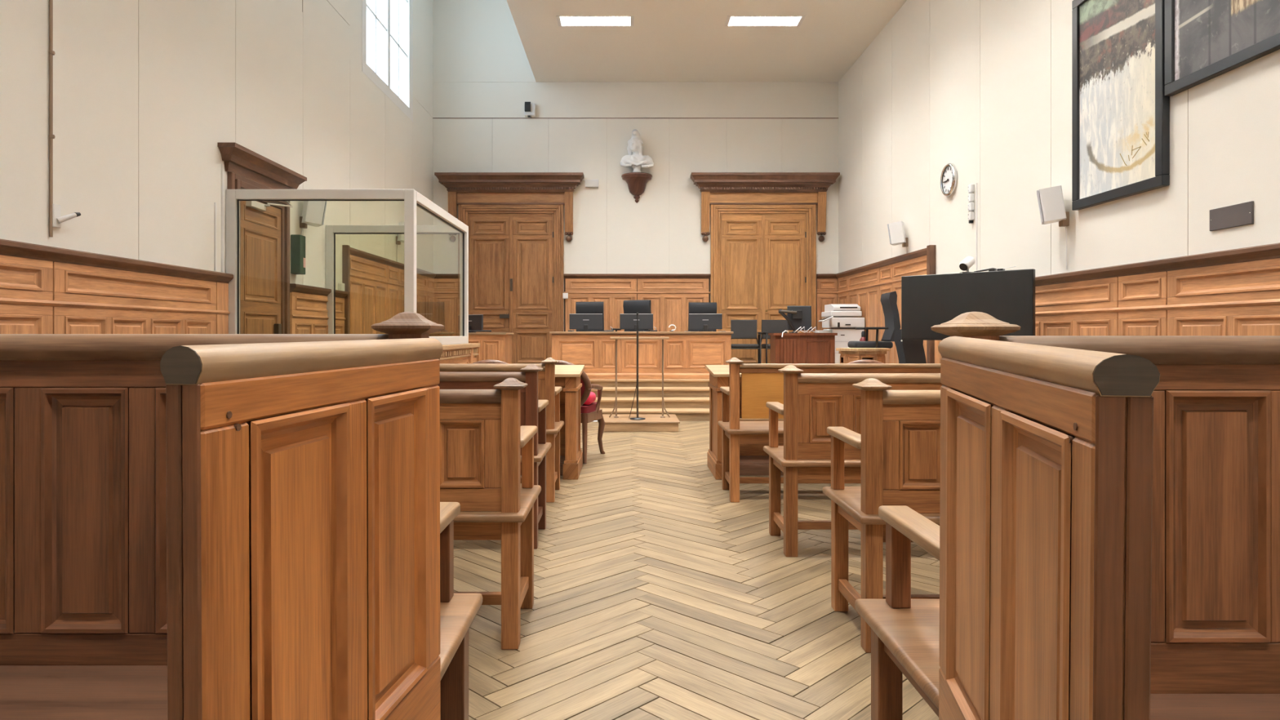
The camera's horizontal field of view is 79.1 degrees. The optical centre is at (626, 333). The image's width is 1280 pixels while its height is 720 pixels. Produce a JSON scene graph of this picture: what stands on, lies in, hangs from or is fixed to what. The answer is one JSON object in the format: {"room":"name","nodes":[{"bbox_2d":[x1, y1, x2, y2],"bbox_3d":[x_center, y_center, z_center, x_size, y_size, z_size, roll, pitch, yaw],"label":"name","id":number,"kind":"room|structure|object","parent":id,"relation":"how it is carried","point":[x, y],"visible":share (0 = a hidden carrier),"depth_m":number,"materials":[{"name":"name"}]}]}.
{"room":"courtroom","nodes":[
{"label":"courtroom","id":0,"kind":"room"},
{"bbox_2d":[290,0,428,113],"bbox_3d":[-3.570,-2.800,5.350,0.220,7.800,17.100,0,0,0],"label":"wall","id":1,"kind":"structure","parent":0,"point":[355,25],"depth_m":9.97,"materials":[{"name":"white paint"}]},
{"bbox_2d":[48,0,55,236],"bbox_3d":[-3.435,-3.540,4.630,0.030,5.920,0.032,0,0,0],"label":"conduit","id":2,"kind":"object","parent":1,"relation":"attached to","point":[51,52],"visible":1,"depth_m":4.62,"materials":[{"name":"beige metal"}]},
{"bbox_2d":[52,203,80,227],"bbox_3d":[-3.404,-0.710,4.699,0.058,0.140,0.163,0,0,41],"label":"security camera","id":3,"kind":"object","parent":1,"relation":"attached to","point":[57,219],"visible":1,"depth_m":4.67,"materials":[{"name":"white paint"}]},
{"bbox_2d":[0,239,233,333],"bbox_3d":[-3.427,0.292,2.730,0.090,1.615,7.860,0,0,0],"label":"trim","id":4,"kind":"structure","parent":1,"relation":"attached to","point":[44,289],"depth_m":5.04,"materials":[{"name":"brown wood"}]},
{"bbox_2d":[0,0,432,302],"bbox_3d":[-3.457,-2.750,5.397,0.007,7.500,16.800,0,0,0],"label":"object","id":5,"kind":"structure","parent":1,"relation":"attached to","point":[145,92],"depth_m":6.14,"materials":[{"name":"white paint"}]},
{"bbox_2d":[213,163,223,271],"bbox_3d":[-3.446,-0.990,6.545,0.014,0.920,0.130,0,0,0],"label":"conduit","id":6,"kind":"object","parent":1,"relation":"attached to","point":[222,164],"visible":1,"depth_m":6.59,"materials":[{"name":"paint"}]},
{"bbox_2d":[217,142,306,333],"bbox_3d":[-3.388,-0.258,7.270,0.165,2.715,1.470,0,0,0],"label":"door","id":7,"kind":"structure","parent":1,"relation":"in","point":[264,251],"depth_m":7.27,"materials":[{"name":"brown wood"}]},
{"bbox_2d":[245,200,293,210],"bbox_3d":[-3.330,-1.244,7.283,0.186,0.187,0.648,0,0,8],"label":"door closer","id":8,"kind":"object","parent":7,"relation":"attached to","point":[253,204],"depth_m":7.14,"materials":[{"name":"white paint"}]},
{"bbox_2d":[290,234,305,274],"bbox_3d":[-3.401,-0.820,8.020,0.103,0.400,0.140,0,0,0],"label":"box","id":9,"kind":"object","parent":1,"relation":"attached to","point":[297,241],"visible":1,"depth_m":7.95,"materials":[{"name":"green metal"}]},
{"bbox_2d":[299,200,327,235],"bbox_3d":[-3.313,-1.100,8.210,0.287,0.700,0.281,0,0,0],"label":"wall speaker","id":10,"kind":"object","parent":1,"relation":"attached to","point":[313,212],"visible":0.77,"depth_m":8.14,"materials":[{"name":"white plastic"}]},
{"bbox_2d":[317,200,327,226],"bbox_3d":[-3.250,-1.287,8.257,0.050,0.269,0.200,0,0,-38],"label":"grille","id":11,"kind":"object","parent":10,"relation":"attached to","point":[322,205],"depth_m":8.16,"materials":[{"name":"grey plastic"}]},
{"bbox_2d":[289,283,348,333],"bbox_3d":[-3.427,0.292,8.670,0.090,1.615,1.500,0,0,0],"label":"trim","id":12,"kind":"structure","parent":1,"relation":"attached to","point":[308,311],"depth_m":8.43,"materials":[{"name":"brown wood"}]},
{"bbox_2d":[337,283,344,290],"bbox_3d":[-3.428,-0.560,9.300,0.050,0.100,0.100,0,0,0],"label":"junction box","id":13,"kind":"object","parent":12,"relation":"on","point":[340,286],"visible":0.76,"depth_m":9.25,"materials":[{"name":"white paint"}]},
{"bbox_2d":[361,0,413,121],"bbox_3d":[-3.511,-4.785,11.310,0.118,2.730,2.380,0,0,0],"label":"window","id":14,"kind":"structure","parent":1,"relation":"in","point":[406,105],"depth_m":11.68,"materials":[{"name":"white glass"}]},
{"bbox_2d":[342,244,435,333],"bbox_3d":[-3.427,0.010,11.595,0.090,2.180,4.390,0,0,0],"label":"trim","id":15,"kind":"structure","parent":1,"relation":"attached to","point":[374,284],"depth_m":10.52,"materials":[{"name":"brown wood"}]},
{"bbox_2d":[395,221,404,262],"bbox_3d":[-3.324,-1.320,11.600,0.237,0.700,0.200,0,0,-38],"label":"wall speaker","id":16,"kind":"object","parent":1,"relation":"attached to","point":[399,237],"visible":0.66,"depth_m":11.56,"materials":[{"name":"white plastic"}]},
{"bbox_2d":[589,379,709,420],"bbox_3d":[0.155,0.870,11.700,7.230,0.461,4.400,0,0,0],"label":"steps","id":17,"kind":"structure","parent":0,"point":[688,399],"depth_m":10.53,"materials":[{"name":"brown wood"}]},
{"bbox_2d":[429,332,513,364],"bbox_3d":[-2.415,0.310,11.345,1.410,0.660,0.750,0,0,0],"label":"desk","id":18,"kind":"object","parent":17,"relation":"on","point":[493,345],"visible":0.18,"depth_m":11.00,"materials":[{"name":"brown wood"}]},
{"bbox_2d":[457,314,483,332],"bbox_3d":[-2.314,-0.152,11.400,0.490,0.265,0.150,0,0,35],"label":"monitor","id":19,"kind":"object","parent":18,"relation":"on","point":[475,322],"visible":0.59,"depth_m":11.34,"materials":[{"name":"black plastic"}]},
{"bbox_2d":[468,329,491,332],"bbox_3d":[-2.139,-0.044,11.179,0.360,0.026,0.120,0,0,-10],"label":"keyboard","id":20,"kind":"object","parent":18,"relation":"on","point":[483,331],"visible":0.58,"depth_m":11.15,"materials":[{"name":"black plastic"}]},
{"bbox_2d":[568,301,607,331],"bbox_3d":[-0.601,0.059,12.104,0.631,1.158,0.663,0,0,2],"label":"swivel chair","id":21,"kind":"object","parent":17,"relation":"on","point":[580,307],"visible":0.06,"depth_m":12.30,"materials":[{"name":"black fabric"}]},
{"bbox_2d":[611,299,653,331],"bbox_3d":[0.080,0.044,12.203,0.631,1.188,0.663,0,0,20],"label":"swivel chair","id":22,"kind":"object","parent":17,"relation":"on","point":[629,306],"visible":0.17,"depth_m":12.39,"materials":[{"name":"black fabric"}]},
{"bbox_2d":[549,331,733,379],"bbox_3d":[0.205,0.302,11.398,2.610,0.675,0.845,0,0,0],"label":"bench","id":23,"kind":"object","parent":17,"relation":"on","point":[686,354],"visible":0.76,"depth_m":11.02,"materials":[{"name":"brown wood"}]},
{"bbox_2d":[568,313,602,331],"bbox_3d":[-0.606,-0.168,11.450,0.490,0.265,0.150,0,0,-3],"label":"monitor","id":24,"kind":"object","parent":23,"relation":"on","point":[585,322],"visible":0.91,"depth_m":11.45,"materials":[{"name":"grey plastic"}]},
{"bbox_2d":[619,313,653,331],"bbox_3d":[0.140,-0.168,11.450,0.490,0.265,0.150,0,0,0],"label":"monitor","id":25,"kind":"object","parent":23,"relation":"on","point":[627,321],"visible":0.8,"depth_m":11.45,"materials":[{"name":"black plastic"}]},
{"bbox_2d":[668,324,675,331],"bbox_3d":[0.660,-0.088,11.296,0.106,0.105,0.059,0,0,21],"label":"cable","id":26,"kind":"object","parent":23,"relation":"on","point":[669,326],"visible":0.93,"depth_m":11.29,"materials":[{"name":"white plastic"}]},
{"bbox_2d":[688,313,722,331],"bbox_3d":[1.160,-0.168,11.450,0.490,0.265,0.150,0,0,4],"label":"monitor","id":27,"kind":"object","parent":23,"relation":"on","point":[705,322],"visible":0.91,"depth_m":11.45,"materials":[{"name":"black plastic"}]},
{"bbox_2d":[684,302,725,331],"bbox_3d":[1.218,0.064,12.104,0.631,1.148,0.663,0,0,-3],"label":"swivel chair","id":28,"kind":"object","parent":17,"relation":"on","point":[693,307],"visible":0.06,"depth_m":12.30,"materials":[{"name":"black fabric"}]},
{"bbox_2d":[730,320,761,363],"bbox_3d":[1.974,0.198,13.025,0.544,0.886,0.514,0,0,6],"label":"chair","id":29,"kind":"object","parent":17,"relation":"on","point":[742,329],"visible":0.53,"depth_m":13.20,"materials":[{"name":"grey fabric"}]},
{"bbox_2d":[759,320,791,363],"bbox_3d":[2.539,0.198,13.075,0.544,0.886,0.514,0,0,-4],"label":"chair","id":30,"kind":"object","parent":17,"relation":"on","point":[767,326],"visible":0.42,"depth_m":13.25,"materials":[{"name":"grey fabric"}]},
{"bbox_2d":[768,333,837,363],"bbox_3d":[2.559,0.297,11.360,0.833,0.625,0.820,0,0,0],"label":"desk","id":31,"kind":"object","parent":17,"relation":"on","point":[792,348],"visible":0.6,"depth_m":10.98,"materials":[{"name":"brown wood"}]},
{"bbox_2d":[778,306,811,333],"bbox_3d":[2.447,-0.213,11.300,0.488,0.395,0.145,0,0,0],"label":"monitor","id":32,"kind":"object","parent":31,"relation":"on","point":[797,317],"visible":0.96,"depth_m":11.30,"materials":[{"name":"black plastic"}]},
{"bbox_2d":[781,326,819,337],"bbox_3d":[2.463,-0.029,11.082,0.609,0.154,0.120,0,0,-16],"label":"cable tangle","id":33,"kind":"object","parent":31,"relation":"on","point":[800,326],"visible":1,"depth_m":11.11,"materials":[{"name":"white plastic"}]},
{"bbox_2d":[814,303,865,363],"bbox_3d":[3.368,0.068,12.315,0.709,1.085,0.770,0,0,0],"label":"copier","id":34,"kind":"object","parent":17,"relation":"on","point":[837,317],"visible":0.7,"depth_m":12.12,"materials":[{"name":"white plastic"}]},
{"bbox_2d":[859,331,865,341],"bbox_3d":[3.265,0.300,10.700,0.110,0.680,0.107,0,0,0],"label":"canister","id":35,"kind":"object","parent":17,"relation":"on","point":[863,333],"visible":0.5,"depth_m":10.67,"materials":[{"name":"plastic"}]},
{"bbox_2d":[848,291,900,348],"bbox_3d":[3.183,0.044,10.150,0.663,1.188,0.631,0,0,4],"label":"swivel chair","id":36,"kind":"object","parent":17,"relation":"on","point":[888,300],"visible":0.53,"depth_m":9.93,"materials":[{"name":"black fabric"}]},
{"bbox_2d":[537,81,838,82],"bbox_3d":[0.155,-2.800,13.900,7.830,7.800,0.200,0,0,0],"label":"wall","id":37,"kind":"structure","parent":0,"point":[537,82],"depth_m":13.80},
{"bbox_2d":[434,274,457,332],"bbox_3d":[-3.220,-0.212,13.767,0.460,1.705,0.090,0,0,0],"label":"trim","id":38,"kind":"structure","parent":37,"relation":"attached to","point":[446,286],"depth_m":13.77,"materials":[{"name":"brown wood"}]},
{"bbox_2d":[434,172,583,364],"bbox_3d":[-2.060,-1.087,13.652,2.590,3.455,0.295,0,0,0],"label":"door","id":39,"kind":"structure","parent":37,"relation":"in","point":[514,220],"depth_m":13.76,"materials":[{"name":"brown wood"}]},
{"bbox_2d":[524,102,535,117],"bbox_3d":[-1.720,-3.973,13.711,0.185,0.255,0.150,0,0,0],"label":"detector","id":40,"kind":"object","parent":37,"relation":"attached to","point":[529,108],"visible":1,"depth_m":13.69,"materials":[{"name":"white plastic"}]},
{"bbox_2d":[562,293,568,298],"bbox_3d":[-1.091,-0.677,13.738,0.090,0.100,0.034,0,0,0],"label":"button","id":41,"kind":"object","parent":37,"relation":"attached to","point":[565,295],"visible":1,"depth_m":13.72,"materials":[{"name":"white plastic"}]},
{"bbox_2d":[582,179,598,186],"bbox_3d":[-0.717,-2.710,13.749,0.432,0.200,0.080,0,0,-8],"label":"wall box","id":42,"kind":"object","parent":37,"relation":"attached to","point":[588,183],"visible":0.83,"depth_m":13.74,"materials":[{"name":"white plastic"}]},
{"bbox_2d":[432,0,838,274],"bbox_3d":[0.153,-2.930,13.793,7.233,7.140,0.013,0,0,0],"label":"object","id":43,"kind":"structure","parent":37,"relation":"attached to","point":[483,78],"depth_m":13.79,"materials":[{"name":"paint"}]},
{"bbox_2d":[621,172,652,202],"bbox_3d":[0.175,-2.580,13.662,0.550,0.500,0.248,0,0,0],"label":"console","id":44,"kind":"object","parent":37,"relation":"attached to","point":[637,182],"visible":1,"depth_m":13.66,"materials":[{"name":"brown wood"}]},
{"bbox_2d":[620,128,653,172],"bbox_3d":[0.175,-3.212,13.669,0.595,0.761,0.283,0,0,-3],"label":"bust","id":45,"kind":"object","parent":44,"relation":"on","point":[637,161],"visible":0.98,"depth_m":13.59,"materials":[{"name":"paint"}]},
{"bbox_2d":[564,274,710,331],"bbox_3d":[0.180,-0.212,13.767,2.600,1.705,0.090,0,0,0],"label":"trim","id":46,"kind":"structure","parent":37,"relation":"attached to","point":[670,295],"depth_m":13.76,"materials":[{"name":"brown wood"}]},
{"bbox_2d":[690,172,839,363],"bbox_3d":[2.420,-1.087,13.652,2.590,3.455,0.295,0,0,0],"label":"door","id":47,"kind":"structure","parent":37,"relation":"in","point":[763,224],"depth_m":13.75,"materials":[{"name":"brown wood"}]},
{"bbox_2d":[816,274,838,330],"bbox_3d":[3.565,-0.212,13.767,0.390,1.705,0.090,0,0,0],"label":"trim","id":48,"kind":"structure","parent":37,"relation":"attached to","point":[827,285],"depth_m":13.76,"materials":[{"name":"brown wood"}]},
{"bbox_2d":[453,420,939,719],"bbox_3d":[0.122,1.160,3.325,7.696,0.121,13.765,0,0,0],"label":"floor","id":49,"kind":"structure","parent":0,"point":[659,595],"depth_m":3.12,"materials":[{"name":"beige wood"}]},
{"bbox_2d":[0,311,482,719],"bbox_3d":[-1.722,0.529,1.425,2.752,1.141,0.890,0,0,0],"label":"pew","id":50,"kind":"object","parent":49,"relation":"on","point":[83,602],"depth_m":1.41,"materials":[{"name":"brown wood"}]},
{"bbox_2d":[160,337,443,719],"bbox_3d":[-0.347,0.545,0.951,0.041,1.074,0.562,0,0,8],"label":"end panel","id":51,"kind":"object","parent":49,"relation":"on","point":[303,478],"visible":1,"depth_m":0.83,"materials":[{"name":"brown wood"}]},
{"bbox_2d":[226,189,479,364],"bbox_3d":[-2.618,-0.072,8.030,1.665,2.345,2.800,0,0,0],"label":"dock","id":52,"kind":"object","parent":49,"relation":"on","point":[456,349],"visible":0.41,"depth_m":6.72,"materials":[{"name":"metal"}]},
{"bbox_2d":[471,359,508,364],"bbox_3d":[-1.235,0.666,6.990,0.648,0.892,0.651,0,0,-10],"label":"velvet armchair","id":53,"kind":"object","parent":49,"relation":"on","point":[489,361],"visible":0.05,"depth_m":6.68,"materials":[{"name":"brown wood"}]},
{"bbox_2d":[440,377,541,649],"bbox_3d":[-1.554,0.627,2.936,2.402,0.946,0.528,0,0,0],"label":"pew","id":54,"kind":"object","parent":49,"relation":"on","point":[482,437],"visible":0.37,"depth_m":2.71,"materials":[{"name":"brown wood"}]},
{"bbox_2d":[437,364,551,549],"bbox_3d":[-1.635,0.627,4.196,2.402,0.946,0.528,0,0,0],"label":"pew","id":55,"kind":"object","parent":49,"relation":"on","point":[533,411],"visible":0.19,"depth_m":3.97,"materials":[{"name":"brown wood"}]},
{"bbox_2d":[440,357,564,502],"bbox_3d":[-1.651,0.627,5.296,2.402,0.946,0.528,0,0,0],"label":"pew","id":56,"kind":"object","parent":49,"relation":"on","point":[547,390],"visible":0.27,"depth_m":5.06,"materials":[{"name":"brown wood"}]},
{"bbox_2d":[520,364,584,479],"bbox_3d":[-1.610,0.679,6.165,2.510,0.842,0.650,0,0,0],"label":"desk","id":57,"kind":"object","parent":49,"relation":"on","point":[567,377],"visible":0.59,"depth_m":5.87,"materials":[{"name":"brown wood"}]},
{"bbox_2d":[539,360,604,463],"bbox_3d":[-0.555,0.666,6.870,0.648,0.892,0.651,0,0,9],"label":"velvet armchair","id":58,"kind":"object","parent":49,"relation":"on","point":[589,413],"visible":0.3,"depth_m":6.65,"materials":[{"name":"brown wood"}]},
{"bbox_2d":[580,377,585,398],"bbox_3d":[-0.593,0.459,6.630,0.498,0.401,0.135,0,0,9],"label":"cushion","id":59,"kind":"object","parent":58,"relation":"on","point":[582,380],"depth_m":6.57,"materials":[{"name":"red fabric"}]},
{"bbox_2d":[582,391,595,404],"bbox_3d":[-0.546,0.574,6.920,0.505,0.097,0.360,0,0,5],"label":"seat cushion","id":60,"kind":"object","parent":58,"relation":"on","point":[592,397],"visible":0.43,"depth_m":6.76,"materials":[{"name":"red fabric"}]},
{"bbox_2d":[602,413,679,431],"bbox_3d":[0.146,1.044,9.120,0.900,0.113,0.830,0,0,0],"label":"platform","id":61,"kind":"object","parent":49,"relation":"on","point":[652,422],"visible":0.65,"depth_m":8.72,"materials":[{"name":"brown wood"}]},
{"bbox_2d":[628,312,644,420],"bbox_3d":[0.122,0.369,8.980,0.176,1.238,0.176,0,0,34],"label":"microphone stand","id":62,"kind":"object","parent":61,"relation":"on","point":[637,418],"visible":1,"depth_m":8.97,"materials":[{"name":"black metal"}]},
{"bbox_2d":[608,337,670,417],"bbox_3d":[0.148,0.511,9.150,0.723,0.952,0.200,0,0,0],"label":"bar","id":63,"kind":"object","parent":61,"relation":"on","point":[611,338],"visible":1,"depth_m":9.14,"materials":[{"name":"brown wood"}]},
{"bbox_2d":[705,364,783,479],"bbox_3d":[1.910,0.679,6.165,2.510,0.842,0.650,0,0,0],"label":"desk","id":64,"kind":"object","parent":49,"relation":"on","point":[753,460],"visible":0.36,"depth_m":6.04,"materials":[{"name":"brown wood"}]},
{"bbox_2d":[717,357,940,502],"bbox_3d":[1.851,0.627,5.296,2.402,0.946,0.528,0,0,0],"label":"pew","id":65,"kind":"object","parent":49,"relation":"on","point":[761,383],"visible":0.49,"depth_m":5.07,"materials":[{"name":"brown wood"}]},
{"bbox_2d":[763,364,942,556],"bbox_3d":[1.958,0.627,4.056,2.402,0.946,0.528,0,0,0],"label":"pew","id":66,"kind":"object","parent":49,"relation":"on","point":[814,402],"visible":0.3,"depth_m":3.83,"materials":[{"name":"brown wood"}]},
{"bbox_2d":[835,347,889,363],"bbox_3d":[2.735,0.632,9.000,0.573,0.935,0.458,0,0,0],"label":"table","id":67,"kind":"object","parent":49,"relation":"on","point":[847,355],"visible":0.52,"depth_m":8.84,"materials":[{"name":"brown wood"}]},
{"bbox_2d":[848,359,882,363],"bbox_3d":[2.116,0.666,7.020,0.648,0.892,0.651,0,0,8],"label":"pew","id":68,"kind":"object","parent":49,"relation":"on","point":[864,361],"visible":0.02,"depth_m":6.71,"materials":[{"name":"brown wood"}]},
{"bbox_2d":[822,377,940,653],"bbox_3d":[1.998,0.627,2.906,2.402,0.946,0.528,0,0,0],"label":"pew","id":69,"kind":"object","parent":49,"relation":"on","point":[899,442],"visible":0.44,"depth_m":2.68,"materials":[{"name":"brown wood"}]},
{"bbox_2d":[893,328,926,363],"bbox_3d":[2.722,0.524,8.097,0.631,1.148,0.663,0,0,-42],"label":"swivel chair","id":70,"kind":"object","parent":49,"relation":"on","point":[908,351],"visible":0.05,"depth_m":7.81,"materials":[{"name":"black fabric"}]},
{"bbox_2d":[900,268,1035,342],"bbox_3d":[3.086,0.273,7.065,0.540,1.655,1.192,0,0,-44],"label":"television","id":71,"kind":"object","parent":49,"relation":"on","point":[927,301],"visible":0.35,"depth_m":7.02,"materials":[{"name":"black plastic"}]},
{"bbox_2d":[959,256,974,272],"bbox_3d":[3.115,-0.634,7.098,0.177,0.158,0.114,0,0,-27],"label":"video camera","id":72,"kind":"object","parent":71,"relation":"on","point":[968,261],"visible":0.91,"depth_m":7.06,"materials":[{"name":"white plastic"}]},
{"bbox_2d":[973,266,1016,271],"bbox_3d":[3.273,-0.574,6.895,0.353,0.038,0.055,0,0,44],"label":"bar","id":73,"kind":"object","parent":71,"relation":"attached to","point":[990,268],"visible":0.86,"depth_m":6.89,"materials":[{"name":"black plastic"}]},
{"bbox_2d":[937,336,1159,719],"bbox_3d":[0.450,0.550,0.910,0.051,1.081,0.571,0,1,10],"label":"end panel","id":74,"kind":"object","parent":49,"relation":"on","point":[1046,505],"visible":1,"depth_m":0.74,"materials":[{"name":"brown wood"}]},
{"bbox_2d":[854,311,1279,719],"bbox_3d":[2.011,0.531,1.350,2.952,1.138,0.960,0,0,0],"label":"pew","id":75,"kind":"object","parent":49,"relation":"on","point":[1215,603],"depth_m":1.31,"materials":[{"name":"brown wood"}]},
{"bbox_2d":[506,0,906,81],"bbox_3d":[1.125,-5.495,5.325,5.490,2.010,17.050,0,0,0],"label":"ceiling","id":76,"kind":"structure","parent":0,"point":[668,40],"depth_m":11.82,"materials":[{"name":"paint"}]},
{"bbox_2d":[555,16,634,26],"bbox_3d":[-0.450,-4.553,11.120,1.100,0.134,0.360,0,0,0],"label":"ceiling light","id":77,"kind":"object","parent":76,"relation":"attached to","point":[562,20],"visible":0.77,"depth_m":11.17,"materials":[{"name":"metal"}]},
{"bbox_2d":[724,16,804,26],"bbox_3d":[1.970,-4.553,11.120,1.100,0.134,0.360,0,0,0],"label":"ceiling light","id":78,"kind":"object","parent":76,"relation":"attached to","point":[731,20],"visible":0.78,"depth_m":11.17,"materials":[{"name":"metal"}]},
{"bbox_3d":[3.870,-2.800,5.350,0.200,7.800,17.100,0,0,0],"label":"wall","id":79,"kind":"structure","parent":0,"visible":0},
{"bbox_2d":[835,244,936,363],"bbox_3d":[3.733,0.007,11.615,0.097,2.185,4.350,0,0,0],"label":"trim","id":80,"kind":"structure","parent":79,"relation":"attached to","point":[864,286],"depth_m":11.37,"materials":[{"name":"brown wood"}]},
{"bbox_2d":[887,221,907,253],"bbox_3d":[3.624,-1.150,10.409,0.283,0.700,0.269,0,0,0],"label":"wall speaker","id":81,"kind":"object","parent":79,"relation":"attached to","point":[896,231],"visible":1,"depth_m":10.33,"materials":[{"name":"white plastic"}]},
{"bbox_2d":[887,223,893,245],"bbox_3d":[3.553,-1.337,10.446,0.050,0.269,0.200,0,0,30],"label":"grille","id":82,"kind":"object","parent":81,"relation":"attached to","point":[890,226],"depth_m":10.35,"materials":[{"name":"grey plastic"}]},
{"bbox_2d":[940,163,957,196],"bbox_3d":[3.736,-1.790,9.000,0.055,0.380,0.380,0,0,0],"label":"wall clock","id":83,"kind":"object","parent":79,"relation":"attached to","point":[948,178],"visible":1,"depth_m":8.98,"materials":[{"name":"silver metal"}]},
{"bbox_2d":[968,183,974,223],"bbox_3d":[3.738,-1.415,8.420,0.050,0.419,0.070,0,0,0],"label":"strip","id":84,"kind":"object","parent":79,"relation":"attached to","point":[971,187],"visible":1,"depth_m":8.39,"materials":[{"name":"white plastic"}]},
{"bbox_2d":[968,183,974,193],"bbox_3d":[3.740,-1.580,8.420,0.045,0.088,0.070,0,0,0],"label":"socket","id":85,"kind":"object","parent":84,"relation":"attached to","point":[971,187],"depth_m":8.39,"materials":[{"name":"white plastic"}]},
{"bbox_2d":[968,193,974,202],"bbox_3d":[3.740,-1.480,8.420,0.045,0.088,0.070,0,0,0],"label":"socket","id":86,"kind":"object","parent":84,"relation":"attached to","point":[971,196],"depth_m":8.39,"materials":[{"name":"white plastic"}]},
{"bbox_2d":[968,202,974,211],"bbox_3d":[3.740,-1.380,8.420,0.045,0.088,0.070,0,0,0],"label":"socket","id":87,"kind":"object","parent":84,"relation":"attached to","point":[971,205],"depth_m":8.39,"materials":[{"name":"white plastic"}]},
{"bbox_2d":[968,211,974,220],"bbox_3d":[3.740,-1.280,8.420,0.045,0.088,0.070,0,0,0],"label":"socket","id":88,"kind":"object","parent":84,"relation":"attached to","point":[971,215],"depth_m":8.39,"materials":[{"name":"white plastic"}]},
{"bbox_2d":[975,182,977,271],"bbox_3d":[3.757,-1.075,8.330,0.012,1.090,0.016,0,0,0],"label":"duct","id":89,"kind":"object","parent":79,"relation":"attached to","point":[976,183],"visible":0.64,"depth_m":8.32,"materials":[{"name":"white paint"}]},
{"bbox_2d":[1036,185,1069,269],"bbox_3d":[3.637,-0.900,6.618,0.245,0.700,0.200,0,0,28],"label":"wall speaker","id":90,"kind":"object","parent":79,"relation":"attached to","point":[1051,200],"visible":1,"depth_m":6.55,"materials":[{"name":"white plastic"}]},
{"bbox_2d":[1036,190,1043,224],"bbox_3d":[3.551,-1.087,6.663,0.051,0.269,0.200,0,0,28],"label":"grille","id":91,"kind":"object","parent":90,"relation":"attached to","point":[1039,193],"depth_m":6.57,"materials":[{"name":"grey plastic"}]},
{"bbox_2d":[838,0,1279,276],"bbox_3d":[3.767,-1.745,5.404,0.007,5.490,16.800,0,0,0],"label":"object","id":92,"kind":"structure","parent":79,"relation":"attached to","point":[983,88],"depth_m":7.61,"materials":[{"name":"white paint"}]},
{"bbox_2d":[934,242,1279,363],"bbox_3d":[3.737,0.291,4.130,0.090,1.617,10.580,0,0,0],"label":"trim","id":93,"kind":"structure","parent":79,"relation":"attached to","point":[1234,291],"depth_m":5.33,"materials":[{"name":"brown wood"}]},
{"bbox_2d":[1071,0,1169,210],"bbox_3d":[3.736,-1.903,5.915,0.055,1.745,1.090,0,0,0],"label":"painting","id":94,"kind":"object","parent":79,"relation":"attached to","point":[1121,107],"visible":0.98,"depth_m":5.90},
{"bbox_2d":[1164,0,1279,96],"bbox_3d":[3.736,-2.290,4.375,0.055,1.300,1.950,0,0,0],"label":"painting","id":95,"kind":"object","parent":79,"relation":"attached to","point":[1206,40],"visible":1,"depth_m":4.93},
{"bbox_2d":[1209,200,1253,231],"bbox_3d":[3.755,-0.730,4.820,0.017,0.136,0.340,0,0,0],"label":"wall plaque","id":96,"kind":"object","parent":79,"relation":"attached to","point":[1242,214],"visible":1,"depth_m":4.80,"materials":[{"name":"metal"}]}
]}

